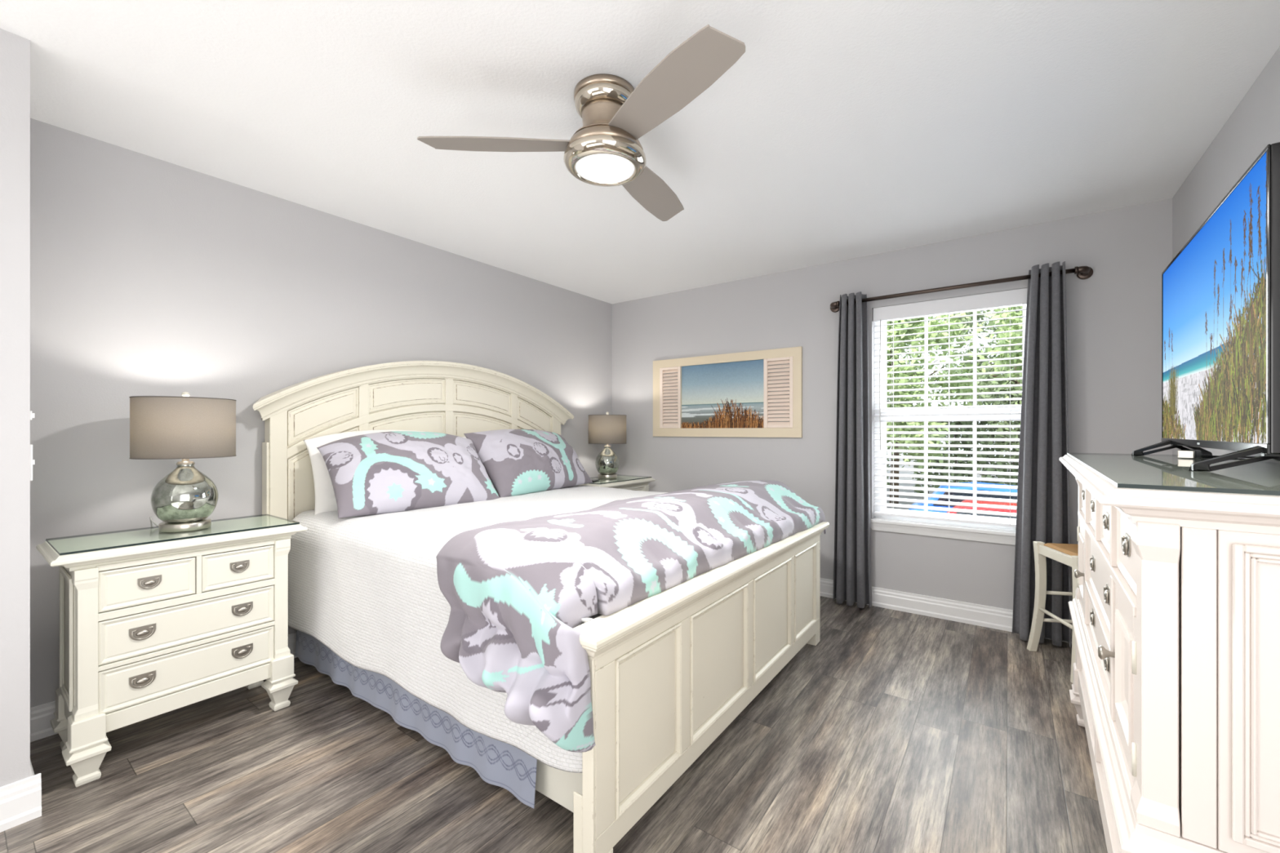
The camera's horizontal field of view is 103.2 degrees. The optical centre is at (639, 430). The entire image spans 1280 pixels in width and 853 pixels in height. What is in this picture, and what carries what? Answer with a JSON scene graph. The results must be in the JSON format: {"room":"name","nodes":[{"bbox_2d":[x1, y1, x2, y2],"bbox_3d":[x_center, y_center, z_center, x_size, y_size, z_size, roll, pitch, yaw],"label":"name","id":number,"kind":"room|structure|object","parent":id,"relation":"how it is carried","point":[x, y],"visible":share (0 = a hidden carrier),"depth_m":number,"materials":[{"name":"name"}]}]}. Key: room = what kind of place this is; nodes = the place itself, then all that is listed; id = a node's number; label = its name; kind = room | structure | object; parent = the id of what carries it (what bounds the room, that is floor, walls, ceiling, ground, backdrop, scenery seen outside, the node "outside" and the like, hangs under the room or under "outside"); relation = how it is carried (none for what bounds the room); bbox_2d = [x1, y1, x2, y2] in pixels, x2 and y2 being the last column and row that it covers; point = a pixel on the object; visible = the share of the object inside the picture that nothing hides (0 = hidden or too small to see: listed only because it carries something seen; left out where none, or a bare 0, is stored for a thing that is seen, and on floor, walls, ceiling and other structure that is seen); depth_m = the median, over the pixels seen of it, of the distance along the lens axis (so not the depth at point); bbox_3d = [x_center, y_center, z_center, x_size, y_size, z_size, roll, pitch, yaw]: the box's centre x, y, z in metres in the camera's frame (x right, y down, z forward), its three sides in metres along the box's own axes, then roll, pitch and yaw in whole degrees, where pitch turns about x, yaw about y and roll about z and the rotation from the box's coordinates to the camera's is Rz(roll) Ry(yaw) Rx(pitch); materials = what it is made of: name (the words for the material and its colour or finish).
{"room":"bedroom","nodes":[
{"label":"bedroom","id":0,"kind":"room"},
{"bbox_2d":[0,28,30,786],"bbox_3d":[-3.698,-0.007,-0.235,0.738,2.440,5.051,0,0,36],"label":"wall","id":1,"kind":"structure","parent":0,"point":[15,50],"depth_m":1.57,"materials":[{"name":"grey paint"}]},
{"bbox_2d":[0,773,41,832],"bbox_3d":[-3.384,1.150,-0.450,0.022,0.127,5.073,0,0,36],"label":"baseboard","id":2,"kind":"structure","parent":1,"relation":"attached to","point":[20,801],"depth_m":1.57,"materials":[{"name":"white wood"}]},
{"bbox_2d":[30,760,34,776],"bbox_3d":[-2.147,1.150,1.774,0.588,0.127,0.022,0,0,36],"label":"baseboard","id":3,"kind":"structure","parent":1,"relation":"attached to","point":[32,773],"depth_m":1.64,"materials":[{"name":"white wood"}]},
{"bbox_2d":[30,444,35,480],"bbox_3d":[-1.956,0.101,1.629,0.070,0.115,0.013,0,0,36],"label":"light switch","id":4,"kind":"object","parent":1,"relation":"attached to","point":[32,461],"visible":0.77,"depth_m":1.61,"materials":[{"name":"white plastic"}]},
{"bbox_2d":[30,410,35,420],"bbox_3d":[-1.956,-0.049,1.629,0.030,0.030,0.013,0,0,36],"label":"thermostat","id":5,"kind":"object","parent":1,"relation":"attached to","point":[32,415],"visible":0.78,"depth_m":1.62,"materials":[{"name":"white plastic"}]},
{"bbox_2d":[30,118,612,707],"bbox_3d":[-1.357,-0.007,3.515,0.120,2.440,3.769,0,0,36],"label":"wall","id":6,"kind":"structure","parent":0,"point":[150,276],"depth_m":2.41,"materials":[{"name":"grey paint"}]},
{"bbox_2d":[30,632,297,742],"bbox_3d":[-1.334,1.150,3.424,0.022,0.127,3.649,0,0,36],"label":"baseboard","id":7,"kind":"structure","parent":6,"relation":"attached to","point":[41,716],"depth_m":2.01,"materials":[{"name":"white wood"}]},
{"bbox_2d":[0,595,1107,852],"bbox_3d":[-1.282,1.263,0.278,4.044,0.100,8.920,0,0,36],"label":"floor","id":8,"kind":"structure","parent":0,"point":[897,731],"depth_m":1.76,"materials":[{"name":"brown wood"}]},
{"bbox_2d":[35,515,306,786],"bbox_3d":[-1.881,0.815,2.087,0.430,0.797,0.750,0,0,36],"label":"nightstand","id":9,"kind":"object","parent":8,"relation":"on","point":[147,631],"visible":0.99,"depth_m":1.92,"materials":[{"name":"beige paint"}]},
{"bbox_2d":[45,514,299,555],"bbox_3d":[-1.881,0.412,2.087,0.386,0.007,0.706,0,0,36],"label":"glass","id":10,"kind":"object","parent":9,"relation":"on","point":[296,522],"visible":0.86,"depth_m":2.00,"materials":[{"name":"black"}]},
{"bbox_2d":[128,391,236,532],"bbox_3d":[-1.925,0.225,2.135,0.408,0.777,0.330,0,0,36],"label":"table lamp","id":11,"kind":"object","parent":10,"relation":"on","point":[185,427],"depth_m":2.02,"materials":[{"name":"grey fabric"}]},
{"bbox_2d":[150,464,218,523],"bbox_3d":[-1.893,0.254,2.112,0.211,0.243,0.211,0,0,36],"label":"lamp base","id":12,"kind":"object","parent":11,"relation":"on","point":[186,495],"depth_m":2.05,"materials":[{"name":"silver glass"}]},
{"bbox_2d":[253,360,829,852],"bbox_3d":[-0.410,0.382,2.765,2.244,1.663,2.234,0,0,36],"label":"bed","id":13,"kind":"object","parent":8,"relation":"on","point":[672,668],"visible":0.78,"depth_m":2.03,"materials":[{"name":"beige paint"}]},
{"bbox_2d":[294,630,537,808],"bbox_3d":[-1.052,1.039,2.091,1.805,0.251,0.033,0,0,36],"label":"bed skirt","id":14,"kind":"object","parent":13,"relation":"hanging from","point":[498,763],"visible":0.55,"depth_m":1.89,"materials":[{"name":"grey fabric"}]},
{"bbox_2d":[587,613,602,619],"bbox_3d":[-0.409,0.748,2.779,2.034,0.390,1.863,0,0,36],"label":"mattress","id":15,"kind":"object","parent":13,"relation":"on","point":[594,616],"visible":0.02,"depth_m":1.51,"materials":[{"name":"white fabric"}]},
{"bbox_2d":[288,484,668,773],"bbox_3d":[-0.418,0.692,2.767,2.054,0.578,1.975,0,0,36],"label":"quilt","id":16,"kind":"object","parent":15,"relation":"on","point":[366,588],"visible":0.44,"depth_m":2.10,"materials":[{"name":"white fabric"}]},
{"bbox_2d":[303,429,455,515],"bbox_3d":[-1.435,0.212,2.956,0.198,0.437,0.902,0,0,35],"label":"pillow","id":17,"kind":"object","parent":16,"relation":"on","point":[325,497],"visible":0.16,"depth_m":2.62,"materials":[{"name":"white fabric"}]},
{"bbox_2d":[316,431,499,518],"bbox_3d":[-1.258,0.214,2.829,0.399,0.424,0.900,0,0,40],"label":"sham","id":18,"kind":"object","parent":16,"relation":"on","point":[380,473],"visible":0.98,"depth_m":2.67,"materials":[{"name":"fabric"}]},
{"bbox_2d":[463,429,592,497],"bbox_3d":[-0.750,0.201,3.560,0.390,0.425,0.909,0,0,34],"label":"sham","id":19,"kind":"object","parent":16,"relation":"on","point":[517,462],"visible":1,"depth_m":3.36,"materials":[{"name":"fabric"}]},
{"bbox_2d":[435,480,826,752],"bbox_3d":[0.178,0.560,2.330,0.731,0.514,2.330,0,0,36],"label":"comforter","id":20,"kind":"object","parent":16,"relation":"on","point":[516,592],"visible":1,"depth_m":1.51,"materials":[{"name":"fabric"}]},
{"bbox_2d":[582,477,655,491],"bbox_3d":[-0.259,0.815,4.320,0.430,0.797,0.750,0,0,36],"label":"nightstand","id":21,"kind":"object","parent":8,"relation":"on","point":[642,485],"visible":0.09,"depth_m":4.25,"materials":[{"name":"beige paint"}]},
{"bbox_2d":[590,474,651,484],"bbox_3d":[-0.259,0.412,4.320,0.386,0.007,0.706,0,0,36],"label":"glass","id":22,"kind":"object","parent":21,"relation":"on","point":[620,477],"visible":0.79,"depth_m":4.31,"materials":[{"name":"black"}]},
{"bbox_2d":[588,412,626,479],"bbox_3d":[-0.281,0.122,4.383,0.331,0.571,0.331,0,0,-7],"label":"table lamp","id":23,"kind":"object","parent":22,"relation":"on","point":[607,428],"visible":1,"depth_m":4.27,"materials":[{"name":"grey fabric"}]},
{"bbox_2d":[595,447,619,475],"bbox_3d":[-0.281,0.254,4.383,0.211,0.243,0.211,0,0,36],"label":"lamp base","id":24,"kind":"object","parent":23,"relation":"on","point":[606,462],"depth_m":4.31,"materials":[{"name":"silver glass"}]},
{"bbox_2d":[1026,541,1078,684],"bbox_3d":[2.338,0.910,2.575,0.461,0.606,0.411,0,0,11],"label":"stool","id":25,"kind":"object","parent":8,"relation":"on","point":[1065,553],"visible":0.25,"depth_m":2.75,"materials":[{"name":"beige paint"}]},
{"bbox_2d":[1059,454,1279,852],"bbox_3d":[1.513,0.657,1.394,0.500,1.112,1.656,0,0,38],"label":"dresser","id":26,"kind":"object","parent":8,"relation":"on","point":[1175,609],"visible":0.94,"depth_m":0.86,"materials":[{"name":"white paint"}]},
{"bbox_2d":[1066,452,1279,495],"bbox_3d":[1.511,0.097,1.395,0.445,0.007,1.604,0,0,38],"label":"glass","id":27,"kind":"object","parent":26,"relation":"on","point":[1157,472],"visible":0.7,"depth_m":1.10,"materials":[{"name":"black"}]},
{"bbox_2d":[1131,142,1279,471],"bbox_3d":[1.699,-0.261,1.543,0.218,0.715,1.130,0,0,38],"label":"television","id":28,"kind":"object","parent":27,"relation":"on","point":[1220,293],"visible":1,"depth_m":1.31,"materials":[{"name":"black plastic"}]},
{"bbox_2d":[1177,449,1257,458],"bbox_3d":[1.968,0.079,1.706,0.312,0.028,0.104,0,0,9],"label":"cable box","id":29,"kind":"object","parent":27,"relation":"on","point":[1187,454],"visible":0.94,"depth_m":1.70,"materials":[{"name":"white plastic"}]},
{"bbox_2d":[0,0,1279,303],"bbox_3d":[-1.282,-1.277,0.278,4.044,0.100,8.920,0,0,36],"label":"ceiling","id":30,"kind":"structure","parent":0,"point":[842,130],"depth_m":1.92,"materials":[{"name":"white paint"}]},
{"bbox_2d":[417,24,745,221],"bbox_3d":[-0.028,-1.083,1.894,1.148,0.286,1.094,0,0,36],"label":"ceiling fan","id":31,"kind":"object","parent":30,"relation":"hanging from","point":[606,151],"visible":1,"depth_m":1.75,"materials":[{"name":"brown metal"}]},
{"bbox_2d":[612,198,1172,619],"bbox_3d":[1.303,-0.007,3.839,3.804,2.440,0.120,0,0,36],"label":"wall","id":32,"kind":"structure","parent":0,"point":[1113,315],"depth_m":3.43,"materials":[{"name":"grey paint"}]},
{"bbox_2d":[653,346,802,437],"bbox_3d":[0.669,-0.291,4.207,1.352,0.684,0.027,0,0,36],"label":"picture","id":33,"kind":"object","parent":32,"relation":"attached to","point":[718,395],"visible":1,"depth_m":4.16,"materials":[{"name":"beige paint"}]},
{"bbox_2d":[681,359,763,428],"bbox_3d":[0.672,-0.292,4.213,0.760,0.541,0.001,0,0,36],"label":"print","id":34,"kind":"object","parent":33,"relation":"attached to","point":[725,394],"depth_m":4.20},
{"bbox_2d":[820,577,1072,643],"bbox_3d":[1.261,1.150,3.781,3.760,0.127,0.022,0,0,36],"label":"baseboard","id":35,"kind":"structure","parent":32,"relation":"attached to","point":[988,616],"depth_m":3.28,"materials":[{"name":"white wood"}]},
{"bbox_2d":[870,305,1026,545],"bbox_3d":[2.003,-0.084,3.304,0.959,1.545,0.146,0,0,36],"label":"window","id":36,"kind":"structure","parent":32,"relation":"in","point":[953,530],"depth_m":3.35,"materials":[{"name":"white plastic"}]},
{"bbox_2d":[873,288,1027,527],"bbox_3d":[2.001,-0.135,3.285,0.903,1.441,0.074,0,0,36],"label":"window blind","id":37,"kind":"object","parent":36,"relation":"attached to","point":[1017,297],"visible":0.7,"depth_m":3.28,"materials":[{"name":"white plastic"}]},
{"bbox_2d":[830,266,1093,312],"bbox_3d":[1.937,-0.895,3.231,1.437,0.072,0.118,0,0,36],"label":"curtain rod","id":38,"kind":"object","parent":32,"relation":"attached to","point":[1082,272],"visible":0.99,"depth_m":3.11,"materials":[{"name":"brown metal"}]},
{"bbox_2d":[832,291,871,608],"bbox_3d":[1.469,0.125,3.521,0.250,2.152,0.126,0,0,36],"label":"curtain","id":39,"kind":"object","parent":38,"relation":"hanging from","point":[852,577],"visible":0.99,"depth_m":3.51,"materials":[{"name":"grey fabric"}]},
{"bbox_2d":[1012,261,1071,648],"bbox_3d":[2.304,0.125,2.909,0.264,2.152,0.128,0,0,29],"label":"curtain","id":40,"kind":"object","parent":38,"relation":"hanging from","point":[1042,508],"visible":0.91,"depth_m":2.90,"materials":[{"name":"grey fabric"}]},
{"bbox_2d":[1172,46,1279,462],"bbox_3d":[0.335,-0.007,-0.834,0.120,2.440,8.820,0,0,36],"label":"wall","id":41,"kind":"structure","parent":0,"point":[1254,125],"depth_m":1.98,"materials":[{"name":"grey paint"}]},
{"label":"outside","id":42,"kind":"structure","parent":0,"visible":0},
{"bbox_2d":[886,457,1008,510],"bbox_3d":[21.547,2.913,26.448,70.000,0.100,59.500,0,0,36],"label":"ground","id":43,"kind":"structure","parent":42,"point":[901,460],"depth_m":27.01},
{"bbox_2d":[886,440,890,485],"bbox_3d":[8.073,0.719,26.620,9.307,4.450,2.762,0,0,36],"label":"clipped hedge","id":44,"kind":"object","parent":43,"relation":"on","point":[888,448],"visible":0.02,"depth_m":24.12,"materials":[{"name":"green plant"}]},
{"bbox_2d":[886,312,1002,504],"bbox_3d":[9.637,-1.854,19.139,6.624,9.442,6.367,0,0,36],"label":"leafy tree","id":45,"kind":"object","parent":43,"relation":"on","point":[933,322],"visible":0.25,"depth_m":17.81,"materials":[{"name":"green plant"}]},
{"bbox_2d":[908,481,1017,513],"bbox_3d":[9.110,2.113,12.680,4.250,1.500,1.748,0,0,32],"label":"parked car","id":46,"kind":"object","parent":43,"relation":"on","point":[997,490],"visible":0.03,"depth_m":12.65,"materials":[{"name":"blue paint"}]},
{"bbox_2d":[911,421,1020,493],"bbox_3d":[16.116,0.928,20.312,9.305,4.079,2.725,0,0,36],"label":"clipped hedge","id":47,"kind":"object","parent":43,"relation":"on","point":[949,423],"visible":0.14,"depth_m":21.33,"materials":[{"name":"green plant"}]},
{"bbox_2d":[933,306,1022,463],"bbox_3d":[18.913,-3.258,26.890,7.747,12.248,7.299,0,0,36],"label":"leafy tree","id":48,"kind":"object","parent":43,"relation":"on","point":[970,318],"visible":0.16,"depth_m":26.81,"materials":[{"name":"green plant"}]},
{"bbox_2d":[946,499,1017,519],"bbox_3d":[7.361,2.113,9.250,4.250,1.500,1.748,0,0,40],"label":"parked car","id":49,"kind":"object","parent":43,"relation":"on","point":[965,500],"visible":0.06,"depth_m":9.38,"materials":[{"name":"red paint"}]},
{"bbox_2d":[971,305,1022,445],"bbox_3d":[12.574,-2.047,13.191,6.706,9.829,5.956,0,0,36],"label":"leafy tree","id":50,"kind":"object","parent":43,"relation":"on","point":[1019,320],"visible":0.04,"depth_m":14.48,"materials":[{"name":"green plant"}]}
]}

